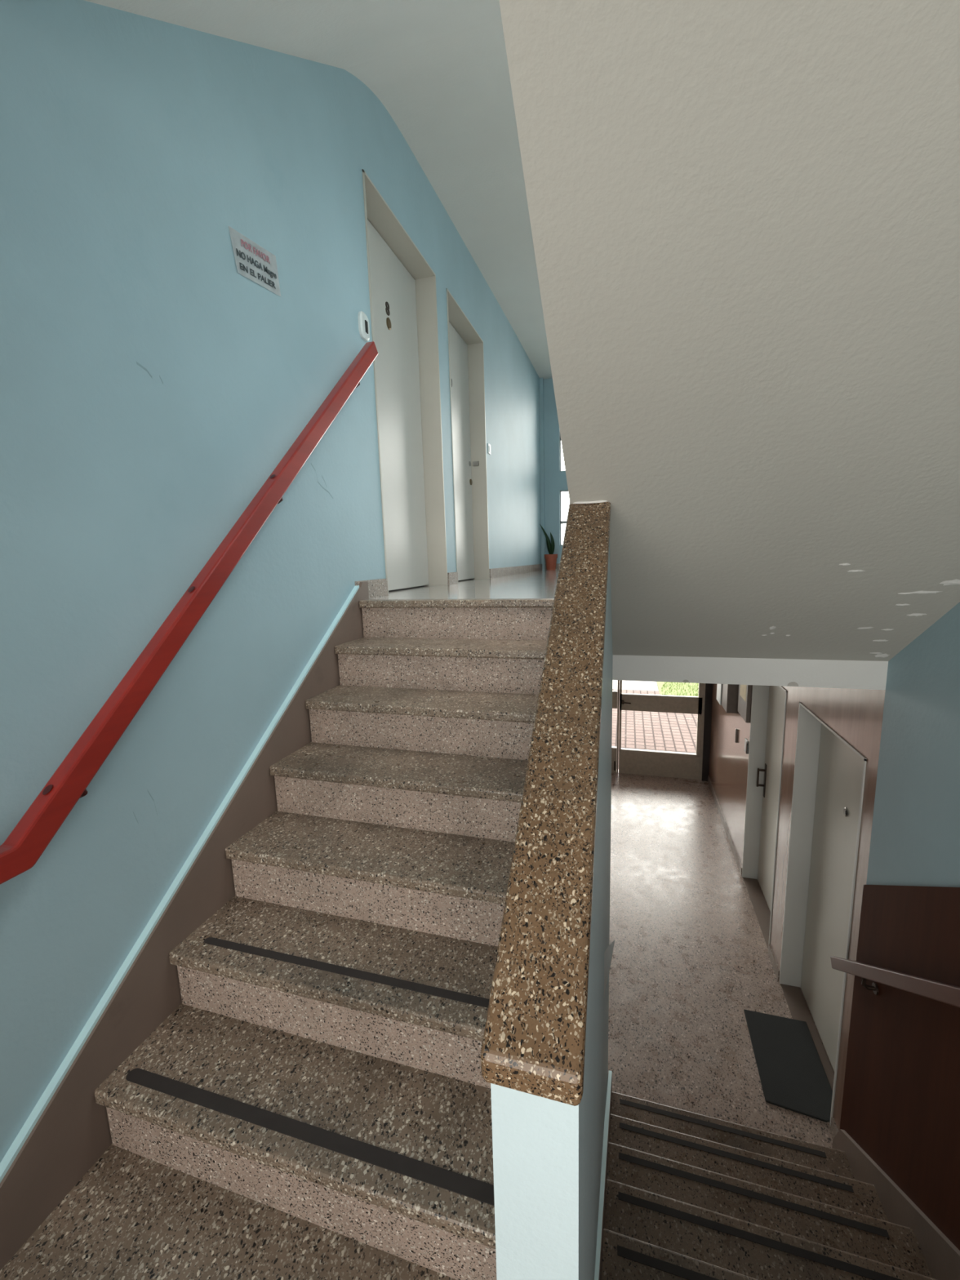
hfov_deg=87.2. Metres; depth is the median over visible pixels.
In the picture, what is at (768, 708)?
door
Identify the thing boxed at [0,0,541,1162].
wall
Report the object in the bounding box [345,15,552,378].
ceiling
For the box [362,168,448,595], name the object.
door
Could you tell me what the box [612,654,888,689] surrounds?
beam
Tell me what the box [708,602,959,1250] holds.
wall
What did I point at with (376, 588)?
baseboard
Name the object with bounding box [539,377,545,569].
trim
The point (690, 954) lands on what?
floor
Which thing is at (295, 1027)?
staircase
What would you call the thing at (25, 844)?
handrail
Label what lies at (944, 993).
handrail
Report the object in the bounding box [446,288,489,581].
door
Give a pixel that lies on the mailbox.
(727, 695)
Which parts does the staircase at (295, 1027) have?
skirting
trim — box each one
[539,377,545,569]
[701,683,712,781]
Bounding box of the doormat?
[743,1009,832,1122]
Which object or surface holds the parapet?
on the floor at (690, 954)
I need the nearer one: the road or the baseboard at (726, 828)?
the baseboard at (726, 828)
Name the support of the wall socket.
attached to the wall at (900, 1104)
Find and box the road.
[612,680,658,691]
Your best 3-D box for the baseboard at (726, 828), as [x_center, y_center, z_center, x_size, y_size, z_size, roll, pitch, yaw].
[2.723,1.991,5.666,0.014,0.080,2.075,1,9,16]
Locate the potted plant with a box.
[539,524,557,569]
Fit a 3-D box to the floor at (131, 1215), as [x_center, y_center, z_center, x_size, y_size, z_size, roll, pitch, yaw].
[-0.476,1.425,1.071,1.149,0.150,0.312,1,9,16]
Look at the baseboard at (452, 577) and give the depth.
3.87 m
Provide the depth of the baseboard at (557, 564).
7.88 m
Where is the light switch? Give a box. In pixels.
[487,443,490,454]
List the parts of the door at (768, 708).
handle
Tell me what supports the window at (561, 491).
in the wall at (555, 480)
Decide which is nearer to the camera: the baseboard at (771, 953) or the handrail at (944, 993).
the handrail at (944, 993)
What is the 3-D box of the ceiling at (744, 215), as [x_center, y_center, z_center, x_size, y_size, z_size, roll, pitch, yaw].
[0.769,-0.656,0.992,1.231,1.885,2.445,1,9,16]
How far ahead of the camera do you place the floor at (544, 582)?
3.16 m
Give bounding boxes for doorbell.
[357,311,369,341]
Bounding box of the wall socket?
[744,737,748,754]
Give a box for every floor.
[0,1143,456,1279]
[365,569,558,599]
[608,768,834,1147]
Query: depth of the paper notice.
1.81 m
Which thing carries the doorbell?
attached to the wall at (151, 388)
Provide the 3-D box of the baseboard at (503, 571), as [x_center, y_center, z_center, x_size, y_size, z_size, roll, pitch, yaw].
[0.532,-0.895,6.417,0.016,0.095,3.125,1,9,16]
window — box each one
[560,435,565,471]
[560,490,568,545]
[611,690,617,773]
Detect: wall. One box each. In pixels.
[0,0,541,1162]
[543,377,568,564]
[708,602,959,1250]
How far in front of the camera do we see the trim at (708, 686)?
6.56 m
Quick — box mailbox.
[716,684,738,713]
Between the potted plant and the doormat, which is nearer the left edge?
the potted plant
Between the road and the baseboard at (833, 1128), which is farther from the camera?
the road
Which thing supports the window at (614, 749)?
attached to the door at (628, 761)
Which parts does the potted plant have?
pot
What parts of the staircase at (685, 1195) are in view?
skirting, skirting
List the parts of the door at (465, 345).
strike plate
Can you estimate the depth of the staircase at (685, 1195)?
1.84 m
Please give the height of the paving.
0.120 m
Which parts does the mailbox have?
lid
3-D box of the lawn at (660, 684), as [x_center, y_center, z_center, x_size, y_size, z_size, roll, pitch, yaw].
[8.970,0.682,13.438,8.300,0.072,7.750,1,9,16]
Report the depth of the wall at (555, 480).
7.68 m
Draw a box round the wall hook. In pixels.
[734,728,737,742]
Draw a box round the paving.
[611,688,697,768]
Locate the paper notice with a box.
[228,226,280,296]
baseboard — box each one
[355,578,387,598]
[447,572,457,585]
[488,564,542,578]
[545,563,559,569]
[707,775,742,875]
[768,944,779,981]
[830,1117,838,1138]
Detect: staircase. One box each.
[0,581,554,1279]
[594,1070,959,1279]
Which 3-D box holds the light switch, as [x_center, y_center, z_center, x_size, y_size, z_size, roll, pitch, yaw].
[0.091,-1.838,4.851,0.014,0.090,0.080,1,9,16]
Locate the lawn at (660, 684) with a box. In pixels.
[657,681,698,696]
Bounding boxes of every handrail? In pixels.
[0,341,377,884]
[830,955,959,1007]
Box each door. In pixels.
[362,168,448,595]
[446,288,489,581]
[616,680,705,780]
[742,684,786,948]
[778,702,866,1126]
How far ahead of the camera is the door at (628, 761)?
6.76 m
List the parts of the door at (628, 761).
handle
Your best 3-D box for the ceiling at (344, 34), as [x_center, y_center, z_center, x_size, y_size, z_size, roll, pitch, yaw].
[-0.359,-2.296,1.449,1.243,1.797,1.670,1,9,16]
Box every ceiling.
[84,0,501,69]
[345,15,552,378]
[498,0,959,661]
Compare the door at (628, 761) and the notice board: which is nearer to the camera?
the notice board
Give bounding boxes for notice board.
[737,684,751,723]
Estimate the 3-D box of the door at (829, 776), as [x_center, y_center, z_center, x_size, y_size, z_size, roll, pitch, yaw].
[2.010,1.468,2.888,0.176,2.023,0.944,1,9,16]
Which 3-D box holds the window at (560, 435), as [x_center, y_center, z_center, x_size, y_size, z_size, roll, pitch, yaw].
[2.186,-3.077,7.363,2.030,1.050,0.040,1,9,16]
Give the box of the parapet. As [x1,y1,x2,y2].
[480,500,613,1279]

